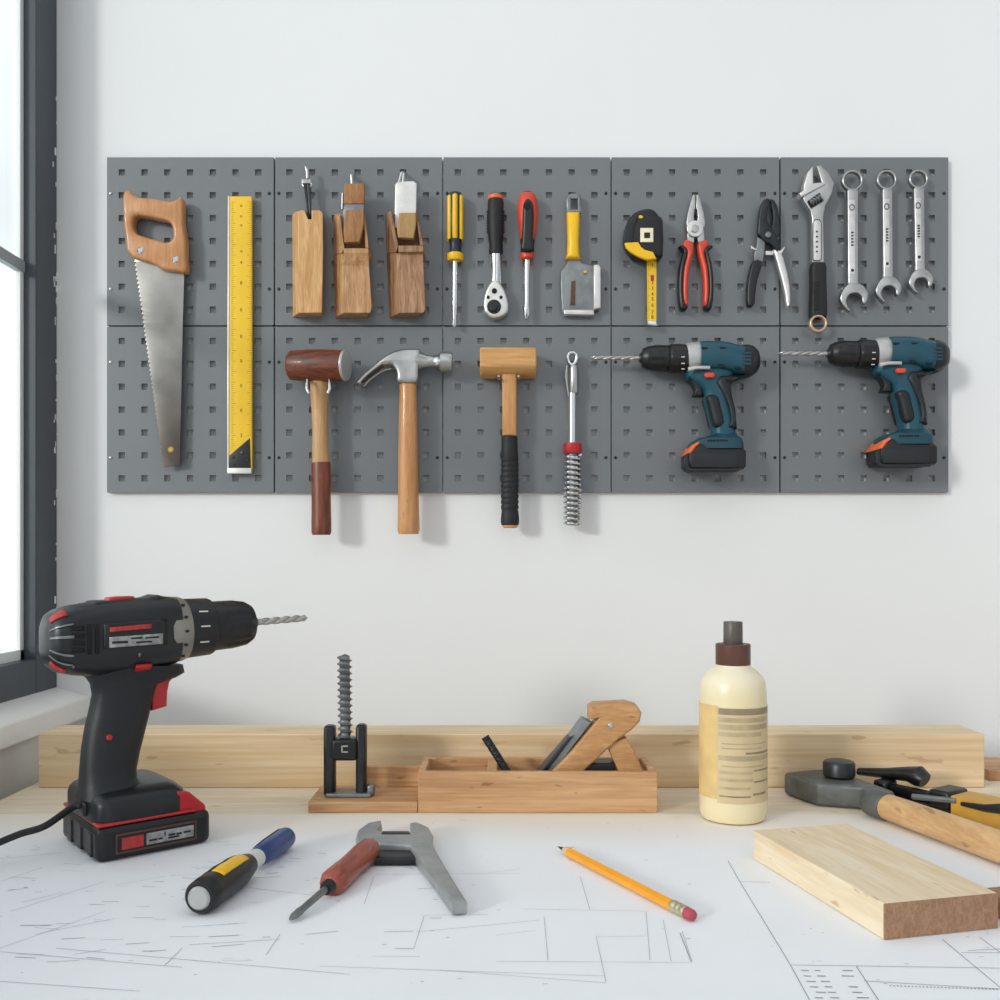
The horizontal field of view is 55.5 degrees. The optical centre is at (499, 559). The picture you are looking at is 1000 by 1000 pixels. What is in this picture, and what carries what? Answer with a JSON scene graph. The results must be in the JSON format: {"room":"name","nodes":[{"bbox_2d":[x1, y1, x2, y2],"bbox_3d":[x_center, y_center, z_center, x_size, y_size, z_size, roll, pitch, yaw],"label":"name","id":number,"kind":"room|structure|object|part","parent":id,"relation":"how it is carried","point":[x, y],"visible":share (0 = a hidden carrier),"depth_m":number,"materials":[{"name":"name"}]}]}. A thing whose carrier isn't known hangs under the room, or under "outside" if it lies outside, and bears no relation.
{"room":"woodworking workshop","nodes":[
{"label":"woodworking workshop","id":0,"kind":"room"},
{"bbox_2d":[0,718,85,799],"bbox_3d":[-0.664,-0.345,-0.453,0.200,3.000,3.494,0,0,0],"label":"wall","id":1,"kind":"structure","parent":0,"point":[19,763],"depth_m":1.11,"materials":[{"name":"paint"}]},
{"bbox_2d":[0,0,89,749],"bbox_3d":[-0.593,-0.691,0.297,0.072,1.808,1.994,0,0,0],"label":"window","id":2,"kind":"structure","parent":1,"relation":"in","point":[31,704],"depth_m":1.24,"materials":[{"name":"paint"}]},
{"bbox_3d":[-0.623,-0.711,0.300,0.006,1.749,1.882,0,0,0],"label":"sash","id":3,"kind":"part","parent":2,"relation":"part of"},
{"bbox_3d":[-0.612,-0.711,0.296,0.017,1.769,1.993,0,0,0],"label":"frame","id":4,"kind":"part","parent":2,"relation":"part of","materials":[{"name":"paint"}]},
{"bbox_3d":[-0.593,0.193,0.296,0.072,0.040,1.993,0,0,0],"label":"sill","id":5,"kind":"part","parent":2,"relation":"part of","materials":[{"name":"paint"}]},
{"bbox_2d":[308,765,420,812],"bbox_3d":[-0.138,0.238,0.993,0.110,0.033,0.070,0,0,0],"label":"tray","id":6,"kind":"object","parent":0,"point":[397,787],"depth_m":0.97,"materials":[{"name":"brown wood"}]},
{"bbox_2d":[56,0,999,756],"bbox_3d":[0.435,-0.345,1.353,2.129,3.000,0.120,0,0,0],"label":"wall","id":7,"kind":"structure","parent":0,"point":[852,608],"depth_m":1.29,"materials":[{"name":"paint"}]},
{"bbox_2d":[107,327,274,492],"bbox_3d":[-0.419,-0.203,1.288,0.225,0.224,0.009,0,0,0],"label":"pegboard panel","id":8,"kind":"object","parent":7,"relation":"attached to","point":[133,352],"visible":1,"depth_m":1.28,"materials":[{"name":"grey paint"}]},
{"bbox_2d":[227,196,252,473],"bbox_3d":[-0.349,-0.302,1.278,0.033,0.372,0.011,0,0,0],"label":"ruler","id":9,"kind":"object","parent":8,"relation":"hanging from","point":[240,208],"visible":1,"depth_m":1.27,"materials":[{"name":"metal"}]},
{"bbox_2d":[107,157,274,326],"bbox_3d":[-0.419,-0.431,1.288,0.225,0.227,0.009,0,0,0],"label":"pegboard panel","id":10,"kind":"object","parent":7,"relation":"attached to","point":[156,184],"visible":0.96,"depth_m":1.28,"materials":[{"name":"grey paint"}]},
{"bbox_2d":[123,190,189,467],"bbox_3d":[-0.460,-0.308,1.272,0.085,0.369,0.020,0,0,0],"label":"saw","id":11,"kind":"object","parent":10,"relation":"hanging from","point":[162,268],"visible":1,"depth_m":1.27,"materials":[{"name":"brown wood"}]},
{"bbox_3d":[-0.460,-0.438,1.272,0.085,0.110,0.019,0,0,0],"label":"handle","id":12,"kind":"part","parent":11,"relation":"part of","materials":[{"name":"brown wood"}]},
{"bbox_3d":[-0.456,-0.264,1.273,0.068,0.281,0.002,0,0,0],"label":"blade","id":13,"kind":"part","parent":11,"relation":"part of","materials":[{"name":"metal"}]},
{"bbox_2d":[275,327,441,492],"bbox_3d":[-0.191,-0.203,1.288,0.226,0.224,0.009,0,0,0],"label":"pegboard panel","id":14,"kind":"object","parent":7,"relation":"attached to","point":[346,398],"visible":0.75,"depth_m":1.28,"materials":[{"name":"grey paint"}]},
{"bbox_2d":[305,379,330,393],"bbox_3d":[-0.241,-0.230,1.259,0.034,0.029,0.059,0,0,-11],"label":"wire hook","id":15,"kind":"object","parent":14,"relation":"attached to","point":[306,380],"visible":0.96,"depth_m":1.23,"materials":[{"name":"silver metal"}]},
{"bbox_2d":[285,349,351,534],"bbox_3d":[-0.239,-0.156,1.253,0.080,0.245,0.042,0,0,12],"label":"mallet","id":16,"kind":"object","parent":14,"relation":"hanging from","point":[317,366],"visible":0.99,"depth_m":1.25,"materials":[{"name":"red wood"}]},
{"bbox_3d":[-0.239,-0.183,1.259,0.026,0.118,0.020,0,0,0],"label":"handle","id":17,"kind":"part","parent":16,"relation":"part of","materials":[{"name":"brown wood"}]},
{"bbox_2d":[356,349,452,533],"bbox_3d":[-0.127,-0.157,1.264,0.127,0.244,0.034,0,0,0],"label":"hammer","id":18,"kind":"object","parent":14,"relation":"hanging from","point":[407,364],"visible":1,"depth_m":1.25,"materials":[{"name":"wood"}]},
{"bbox_3d":[-0.121,-0.137,1.261,0.030,0.204,0.024,0,0,0],"label":"handle","id":19,"kind":"part","parent":18,"relation":"part of","materials":[{"name":"brown wood"}]},
{"bbox_2d":[275,157,441,326],"bbox_3d":[-0.191,-0.431,1.288,0.226,0.227,0.009,0,0,0],"label":"pegboard panel","id":20,"kind":"object","parent":7,"relation":"attached to","point":[324,183],"visible":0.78,"depth_m":1.28,"materials":[{"name":"grey paint"}]},
{"bbox_2d":[292,166,322,316],"bbox_3d":[-0.257,-0.426,1.270,0.047,0.199,0.030,0,0,0],"label":"wooden block","id":21,"kind":"object","parent":20,"relation":"hanging from","point":[307,234],"visible":1,"depth_m":1.25,"materials":[{"name":"brown wood"}]},
{"bbox_2d":[334,173,371,317],"bbox_3d":[-0.197,-0.424,1.264,0.056,0.197,0.045,0,0,0],"label":"plane","id":22,"kind":"object","parent":20,"relation":"hanging from","point":[352,255],"visible":1,"depth_m":1.25,"materials":[{"name":"brown wood"}]},
{"bbox_2d":[385,171,425,317],"bbox_3d":[-0.127,-0.426,1.265,0.057,0.200,0.041,0,0,0],"label":"plane","id":23,"kind":"object","parent":20,"relation":"hanging from","point":[405,251],"visible":1,"depth_m":1.25,"materials":[{"name":"brown wood"}]},
{"bbox_2d":[443,327,609,492],"bbox_3d":[0.036,-0.203,1.288,0.226,0.224,0.009,0,0,0],"label":"pegboard panel","id":24,"kind":"object","parent":7,"relation":"attached to","point":[469,398],"visible":0.81,"depth_m":1.28,"materials":[{"name":"grey paint"}]},
{"bbox_2d":[563,351,581,526],"bbox_3d":[0.097,-0.162,1.271,0.025,0.236,0.025,0,0,0],"label":"tool","id":25,"kind":"object","parent":24,"relation":"hanging from","point":[573,449],"visible":1,"depth_m":1.26,"materials":[{"name":"silver metal"}]},
{"bbox_3d":[0.097,-0.189,1.271,0.011,0.070,0.010,0,0,0],"label":"rod","id":26,"kind":"part","parent":25,"relation":"part of","materials":[{"name":"silver metal"}]},
{"bbox_3d":[0.012,-0.243,1.264,0.030,0.014,0.042,0,0,0],"label":"wire hook","id":27,"kind":"object","parent":24,"relation":"attached to","visible":0},
{"bbox_2d":[480,347,536,527],"bbox_3d":[0.011,-0.161,1.263,0.074,0.236,0.040,0,0,0],"label":"mallet","id":28,"kind":"object","parent":27,"relation":"hanging from","point":[506,362],"visible":1,"depth_m":1.25,"materials":[{"name":"brown wood"}]},
{"bbox_3d":[0.012,-0.207,1.265,0.020,0.085,0.020,0,0,0],"label":"handle","id":29,"kind":"part","parent":28,"relation":"part of","materials":[{"name":"brown wood"}]},
{"bbox_3d":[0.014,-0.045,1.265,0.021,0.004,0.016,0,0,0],"label":"handle","id":30,"kind":"part","parent":28,"relation":"part of","materials":[{"name":"brown wood"}]},
{"bbox_2d":[443,157,609,326],"bbox_3d":[0.036,-0.431,1.288,0.226,0.227,0.009,0,0,0],"label":"pegboard panel","id":31,"kind":"object","parent":7,"relation":"attached to","point":[469,184],"visible":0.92,"depth_m":1.28,"materials":[{"name":"grey paint"}]},
{"bbox_2d":[447,191,462,326],"bbox_3d":[-0.060,-0.403,1.273,0.022,0.180,0.024,0,0,0],"label":"screwdriver","id":32,"kind":"object","parent":31,"relation":"hanging from","point":[455,198],"visible":1,"depth_m":1.27,"materials":[{"name":"yellow plastic"}]},
{"bbox_3d":[-0.060,-0.451,1.273,0.019,0.083,0.019,0,0,0],"label":"handle","id":33,"kind":"part","parent":32,"relation":"part of","materials":[{"name":"yellow plastic"}]},
{"bbox_2d":[484,191,507,319],"bbox_3d":[-0.005,-0.408,1.272,0.033,0.170,0.023,0,0,0],"label":"ratchet","id":34,"kind":"object","parent":31,"relation":"hanging from","point":[495,298],"visible":1,"depth_m":1.27,"materials":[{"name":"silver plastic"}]},
{"bbox_3d":[-0.009,-0.335,1.263,0.010,0.010,0.005,0,0,0],"label":"drive knob","id":35,"kind":"part","parent":34,"relation":"part of","materials":[{"name":"metal"}]},
{"bbox_2d":[517,191,537,318],"bbox_3d":[0.037,-0.408,1.270,0.028,0.170,0.030,0,0,0],"label":"screwdriver","id":36,"kind":"object","parent":31,"relation":"hanging from","point":[527,209],"visible":1,"depth_m":1.26,"materials":[{"name":"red plastic"}]},
{"bbox_3d":[0.037,-0.446,1.272,0.028,0.089,0.028,0,0,0],"label":"handle","id":37,"kind":"part","parent":36,"relation":"part of","materials":[{"name":"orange plastic"}]},
{"bbox_3d":[0.036,-0.444,1.265,0.018,0.070,0.017,0,0,0],"label":"grip panel","id":38,"kind":"part","parent":36,"relation":"part of","materials":[{"name":"black plastic"}]},
{"bbox_2d":[561,193,600,316],"bbox_3d":[0.108,-0.410,1.274,0.054,0.164,0.018,0,0,0],"label":"scraper","id":39,"kind":"object","parent":31,"relation":"hanging from","point":[580,282],"visible":1,"depth_m":1.27,"materials":[{"name":"yellow plastic"}]},
{"bbox_3d":[0.098,-0.434,1.274,0.020,0.062,0.018,0,0,0],"label":"handle","id":40,"kind":"part","parent":39,"relation":"part of","materials":[{"name":"yellow plastic"}]},
{"bbox_3d":[0.104,-0.366,1.276,0.045,0.075,0.006,0,0,0],"label":"blade","id":41,"kind":"part","parent":39,"relation":"part of","materials":[{"name":"silver metal"}]},
{"bbox_2d":[611,327,778,492],"bbox_3d":[0.264,-0.203,1.288,0.226,0.224,0.009,0,0,0],"label":"pegboard panel","id":42,"kind":"object","parent":7,"relation":"attached to","point":[660,398],"visible":0.84,"depth_m":1.28,"materials":[{"name":"grey paint"}]},
{"bbox_2d":[591,340,759,471],"bbox_3d":[0.231,-0.203,1.258,0.222,0.174,0.052,0,0,0],"label":"cordless drill","id":43,"kind":"object","parent":42,"relation":"attached to","point":[710,367],"visible":1,"depth_m":1.24,"materials":[{"name":"teal plastic"}]},
{"bbox_3d":[0.279,-0.206,1.258,0.069,0.087,0.035,0,0,0],"label":"handle","id":44,"kind":"part","parent":43,"relation":"part of","materials":[{"name":"teal plastic"}]},
{"bbox_3d":[0.278,-0.130,1.232,0.060,0.020,0.002,0,0,0],"label":"battery panel","id":45,"kind":"part","parent":43,"relation":"part of","materials":[{"name":"grey plastic"}]},
{"bbox_2d":[611,157,778,326],"bbox_3d":[0.264,-0.431,1.288,0.226,0.227,0.009,0,0,0],"label":"pegboard panel","id":46,"kind":"object","parent":7,"relation":"attached to","point":[660,184],"visible":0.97,"depth_m":1.28,"materials":[{"name":"grey paint"}]},
{"bbox_2d":[623,209,662,326],"bbox_3d":[0.189,-0.391,1.266,0.054,0.156,0.035,0,0,0],"label":"tape measure","id":47,"kind":"object","parent":46,"relation":"hanging from","point":[643,231],"visible":1,"depth_m":1.25,"materials":[{"name":"black plastic"}]},
{"bbox_2d":[677,195,713,311],"bbox_3d":[0.262,-0.411,1.272,0.048,0.154,0.020,0,0,0],"label":"pliers","id":48,"kind":"object","parent":46,"relation":"hanging from","point":[695,228],"visible":1,"depth_m":1.27,"materials":[{"name":"plastic"}]},
{"bbox_3d":[0.252,-0.384,1.274,0.016,0.089,0.014,0,0,0],"label":"handle","id":49,"kind":"part","parent":48,"relation":"part of","materials":[{"name":"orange plastic"}]},
{"bbox_3d":[0.272,-0.384,1.274,0.016,0.089,0.014,0,0,0],"label":"handle","id":50,"kind":"part","parent":48,"relation":"part of","materials":[{"name":"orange plastic"}]},
{"bbox_2d":[746,199,790,308],"bbox_3d":[0.359,-0.411,1.272,0.059,0.146,0.018,0,0,0],"label":"pruning shears","id":51,"kind":"object","parent":46,"relation":"hanging from","point":[767,234],"visible":1,"depth_m":1.27,"materials":[{"name":"metal"}]},
{"bbox_3d":[0.347,-0.415,1.274,0.016,0.034,0.008,0,0,0],"label":"handle","id":52,"kind":"part","parent":51,"relation":"part of","materials":[{"name":"silver metal"}]},
{"bbox_3d":[0.378,-0.378,1.274,0.023,0.080,0.010,0,0,0],"label":"handle","id":53,"kind":"part","parent":51,"relation":"part of","materials":[{"name":"metal"}]},
{"bbox_2d":[779,327,947,492],"bbox_3d":[0.493,-0.203,1.288,0.227,0.224,0.009,0,0,0],"label":"pegboard panel","id":54,"kind":"object","parent":7,"relation":"attached to","point":[806,375],"visible":0.7,"depth_m":1.28,"materials":[{"name":"grey paint"}]},
{"bbox_2d":[779,336,949,467],"bbox_3d":[0.480,-0.208,1.258,0.222,0.174,0.052,0,0,0],"label":"cordless drill","id":55,"kind":"object","parent":54,"relation":"hanging from","point":[899,364],"visible":1,"depth_m":1.24,"materials":[{"name":"teal plastic"}]},
{"bbox_3d":[0.528,-0.212,1.258,0.069,0.087,0.035,0,0,0],"label":"handle","id":56,"kind":"part","parent":55,"relation":"part of","materials":[{"name":"teal plastic"}]},
{"bbox_3d":[0.527,-0.136,1.232,0.060,0.020,0.002,0,0,0],"label":"battery panel","id":57,"kind":"part","parent":55,"relation":"part of","materials":[{"name":"grey plastic"}]},
{"bbox_2d":[779,157,947,326],"bbox_3d":[0.493,-0.431,1.288,0.227,0.227,0.009,0,0,0],"label":"pegboard panel","id":58,"kind":"object","parent":7,"relation":"attached to","point":[870,252],"visible":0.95,"depth_m":1.28,"materials":[{"name":"grey paint"}]},
{"bbox_2d":[796,165,833,332],"bbox_3d":[0.422,-0.415,1.270,0.049,0.224,0.023,0,0,0],"label":"wrench","id":59,"kind":"object","parent":58,"relation":"hanging from","point":[814,197],"visible":1,"depth_m":1.27,"materials":[{"name":"metal"}]},
{"bbox_3d":[0.423,-0.426,1.267,0.010,0.054,0.001,0,0,0],"label":"inset panel","id":60,"kind":"part","parent":59,"relation":"part of","materials":[{"name":"metal"}]},
{"bbox_2d":[838,170,867,312],"bbox_3d":[0.474,-0.427,1.274,0.038,0.190,0.010,0,0,0],"label":"spanner","id":61,"kind":"object","parent":58,"relation":"hanging from","point":[853,287],"visible":1,"depth_m":1.27,"materials":[{"name":"metal"}]},
{"bbox_3d":[0.471,-0.432,1.270,0.008,0.100,0.001,0,0,0],"label":"shank panel","id":62,"kind":"part","parent":61,"relation":"part of","materials":[{"name":"metal"}]},
{"bbox_2d":[874,170,901,303],"bbox_3d":[0.520,-0.433,1.274,0.035,0.178,0.010,0,0,0],"label":"spanner","id":63,"kind":"object","parent":58,"relation":"attached to","point":[887,280],"visible":1,"depth_m":1.27,"materials":[{"name":"metal"}]},
{"bbox_3d":[0.517,-0.437,1.270,0.007,0.092,0.001,0,0,0],"label":"shank panel","id":64,"kind":"part","parent":63,"relation":"part of","materials":[{"name":"metal"}]},
{"bbox_2d":[906,170,932,294],"bbox_3d":[0.563,-0.440,1.274,0.033,0.166,0.010,0,0,0],"label":"spanner","id":65,"kind":"object","parent":58,"relation":"attached to","point":[920,272],"visible":1,"depth_m":1.27,"materials":[{"name":"metal"}]},
{"bbox_3d":[0.560,-0.442,1.270,0.008,0.085,0.001,0,0,0],"label":"shank panel","id":66,"kind":"part","parent":65,"relation":"part of","materials":[{"name":"metal"}]},
{"bbox_3d":[0.400,1.175,-0.400,2.600,0.040,3.600,0,0,0],"label":"floor","id":67,"kind":"structure","parent":0,"visible":0},
{"bbox_2d":[0,778,999,813],"bbox_3d":[0.164,0.705,0.814,1.392,0.900,0.747,0,0,0],"label":"workbench","id":68,"kind":"object","parent":67,"relation":"on","point":[33,799],"visible":0.02,"depth_m":1.01,"materials":[{"name":"brown wood"}]},
{"bbox_2d":[308,757,656,812],"bbox_3d":[-0.017,0.234,0.995,0.352,0.041,0.074,0,0,0],"label":"wooden box","id":69,"kind":"object","parent":68,"relation":"on","point":[439,784],"visible":0.94,"depth_m":0.96,"materials":[{"name":"brown wood"}]},
{"bbox_2d":[324,654,374,797],"bbox_3d":[-0.156,0.171,0.985,0.052,0.146,0.026,0,0,0],"label":"clamp","id":70,"kind":"object","parent":69,"relation":"in","point":[343,747],"visible":1,"depth_m":0.98,"materials":[{"name":"metal"}]},
{"bbox_3d":[-0.176,0.207,0.985,0.011,0.073,0.016,0,0,0],"label":"post","id":71,"kind":"part","parent":70,"relation":"part of","materials":[{"name":"metal"}]},
{"bbox_3d":[-0.155,0.241,0.985,0.046,0.004,0.026,0,0,0],"label":"foot plate","id":72,"kind":"part","parent":70,"relation":"part of","materials":[{"name":"silver metal"}]},
{"bbox_3d":[-0.144,0.207,0.985,0.010,0.074,0.016,0,0,0],"label":"post","id":73,"kind":"part","parent":70,"relation":"part of","materials":[{"name":"metal"}]},
{"bbox_2d":[482,735,510,770],"bbox_3d":[0.001,0.210,0.987,0.041,0.056,0.009,0,0,10],"label":"rasp","id":74,"kind":"object","parent":69,"relation":"in","point":[488,742],"visible":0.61,"depth_m":0.98,"materials":[{"name":"metal"}]},
{"bbox_2d":[536,699,642,770],"bbox_3d":[0.091,0.196,0.989,0.119,0.100,0.044,0,0,0],"label":"plane","id":75,"kind":"object","parent":69,"relation":"in","point":[579,750],"visible":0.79,"depth_m":0.97,"materials":[{"name":"brown wood"}]},
{"bbox_2d":[0,814,999,999],"bbox_3d":[0.138,0.255,0.726,1.324,0.001,0.452,0,0,0],"label":"drawing sheet","id":76,"kind":"object","parent":68,"relation":"on","point":[539,923],"visible":0.88,"depth_m":0.66,"materials":[{"name":"paper"}]},
{"bbox_2d":[0,594,307,860],"bbox_3d":[-0.318,0.143,0.873,0.304,0.223,0.105,0,0,-40],"label":"cordless drill","id":77,"kind":"object","parent":76,"relation":"on","point":[128,649],"visible":1,"depth_m":0.82,"materials":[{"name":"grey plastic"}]},
{"bbox_3d":[-0.394,0.228,0.798,0.091,0.036,0.015,0,0,-36],"label":"power cord","id":78,"kind":"part","parent":77,"relation":"part of","materials":[{"name":"black rubber"}]},
{"bbox_2d":[79,801,86,816],"bbox_3d":[-0.356,0.213,0.820,0.010,0.013,0.014,0,0,-40],"label":"socket","id":79,"kind":"object","parent":77,"relation":"attached to","point":[82,804],"depth_m":0.81,"materials":[{"name":"black plastic"}]},
{"bbox_2d":[104,596,134,599],"bbox_3d":[-0.338,0.037,0.843,0.025,0.009,0.016,0,0,-40],"label":"switch","id":80,"kind":"object","parent":77,"relation":"attached to","point":[113,597],"depth_m":0.84,"materials":[{"name":"red plastic"}]},
{"bbox_2d":[110,624,151,631],"bbox_3d":[-0.318,0.058,0.818,0.035,0.006,0.002,0,0,-40],"label":"print","id":81,"kind":"object","parent":77,"relation":"on","point":[144,626],"depth_m":0.82},
{"bbox_3d":[-0.315,0.064,0.822,0.054,0.024,0.003,0,0,-40],"label":"name plate","id":82,"kind":"part","parent":77,"relation":"part of","materials":[{"name":"black plastic"}]},
{"bbox_3d":[-0.298,0.240,0.824,0.070,0.017,0.001,0,0,-40],"label":"label frame","id":83,"kind":"part","parent":77,"relation":"part of","materials":[{"name":"black plastic"}]},
{"bbox_2d":[185,827,295,913],"bbox_3d":[-0.203,0.242,0.757,0.026,0.026,0.165,0,0,8],"label":"screwdriver","id":84,"kind":"object","parent":76,"relation":"on","point":[224,879],"visible":1,"depth_m":0.71,"materials":[{"name":"black plastic"}]},
{"bbox_2d":[289,838,379,920],"bbox_3d":[-0.125,0.244,0.733,0.022,0.022,0.142,0,0,13],"label":"screwdriver","id":85,"kind":"object","parent":76,"relation":"on","point":[338,877],"visible":1,"depth_m":0.73,"materials":[{"name":"red plastic"}]},
{"bbox_3d":[-0.119,0.244,0.759,0.022,0.022,0.088,0,0,13],"label":"handle","id":86,"kind":"part","parent":85,"relation":"part of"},
{"bbox_2d":[356,821,466,914],"bbox_3d":[-0.080,0.248,0.781,0.067,0.012,0.223,0,0,-12],"label":"wrench","id":87,"kind":"object","parent":76,"relation":"on","point":[414,847],"visible":0.94,"depth_m":0.79,"materials":[{"name":"metal"}]},
{"bbox_3d":[-0.048,0.248,0.752,0.020,0.010,0.153,0,0,-18],"label":"handle","id":88,"kind":"part","parent":87,"relation":"part of","materials":[{"name":"metal"}]},
{"bbox_2d":[558,846,696,920],"bbox_3d":[0.093,0.250,0.748,0.009,0.009,0.184,0,0,-28],"label":"pencil","id":89,"kind":"object","parent":76,"relation":"on","point":[684,911],"visible":1,"depth_m":0.72,"materials":[{"name":"paint"}]},
{"bbox_2d":[699,621,767,824],"bbox_3d":[0.230,0.158,0.939,0.066,0.194,0.066,0,0,0],"label":"glue bottle","id":90,"kind":"object","parent":76,"relation":"on","point":[733,706],"visible":1,"depth_m":0.91,"materials":[{"name":"beige plastic"}]},
{"bbox_2d":[718,716,766,789],"bbox_3d":[0.236,0.185,0.913,0.052,0.069,0.013,0,0,-13],"label":"print","id":91,"kind":"object","parent":90,"relation":"attached to","point":[742,740],"depth_m":0.91},
{"bbox_2d":[754,824,997,939],"bbox_3d":[0.280,0.242,0.733,0.090,0.024,0.179,0,0,-13],"label":"wood block","id":92,"kind":"object","parent":76,"relation":"on","point":[892,892],"visible":1,"depth_m":0.69,"materials":[{"name":"brown wood"}]},
{"bbox_2d":[785,758,999,863],"bbox_3d":[0.406,0.233,0.854,0.059,0.042,0.405,0,0,-21],"label":"hammer","id":93,"kind":"object","parent":76,"relation":"on","point":[836,784],"visible":1,"depth_m":0.92,"materials":[{"name":"metal"}]},
{"bbox_3d":[0.359,0.221,1.007,0.033,0.017,0.033,0,0,0],"label":"bolt knob","id":94,"kind":"part","parent":93,"relation":"part of","materials":[{"name":"metal"}]},
{"bbox_2d":[859,788,894,820],"bbox_3d":[0.374,0.241,0.937,0.030,0.027,0.026,0,0,-18],"label":"socket","id":95,"kind":"object","parent":93,"relation":"attached to","point":[874,802],"depth_m":0.93,"materials":[{"name":"metal"}]},
{"bbox_3d":[0.420,0.241,0.794,0.030,0.027,0.283,0,0,-18],"label":"handle","id":96,"kind":"part","parent":93,"relation":"part of","materials":[{"name":"brown wood"}]},
{"bbox_2d":[988,887,999,918],"bbox_3d":[0.380,0.246,0.672,0.050,0.016,0.050,0,0,-13],"label":"wood offcut","id":97,"kind":"object","parent":76,"relation":"on","point":[995,889],"visible":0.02,"depth_m":0.68,"materials":[{"name":"brown wood"}]},
{"bbox_2d":[39,725,983,787],"bbox_3d":[0.013,0.225,1.091,1.059,0.061,0.058,0,0,0],"label":"timber beam","id":98,"kind":"structure","parent":68,"relation":"on","point":[191,756],"depth_m":1.06,"materials":[{"name":"brown wood"}]},
{"bbox_2d":[856,766,999,829],"bbox_3d":[0.444,0.235,0.958,0.052,0.038,0.205,0,0,-27],"label":"clamp","id":99,"kind":"object","parent":68,"relation":"on","point":[981,808],"visible":0.8,"depth_m":0.94,"materials":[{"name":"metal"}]},
{"bbox_3d":[0.423,0.227,1.020,0.026,0.021,0.077,0,0,-35],"label":"lever","id":100,"kind":"part","parent":99,"relation":"part of","materials":[{"name":"black plastic"}]},
{"bbox_3d":[0.435,0.250,0.948,0.007,0.009,0.150,0,0,-35],"label":"rail","id":101,"kind":"part","parent":99,"relation":"part of","materials":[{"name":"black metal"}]},
{"bbox_2d":[984,757,999,780],"bbox_3d":[0.668,0.249,1.125,0.200,0.012,0.080,0,0,7],"label":"wood board","id":102,"kind":"object","parent":68,"relation":"on","point":[991,764],"visible":0.45,"depth_m":1.11,"materials":[{"name":"brown wood"}]}
]}

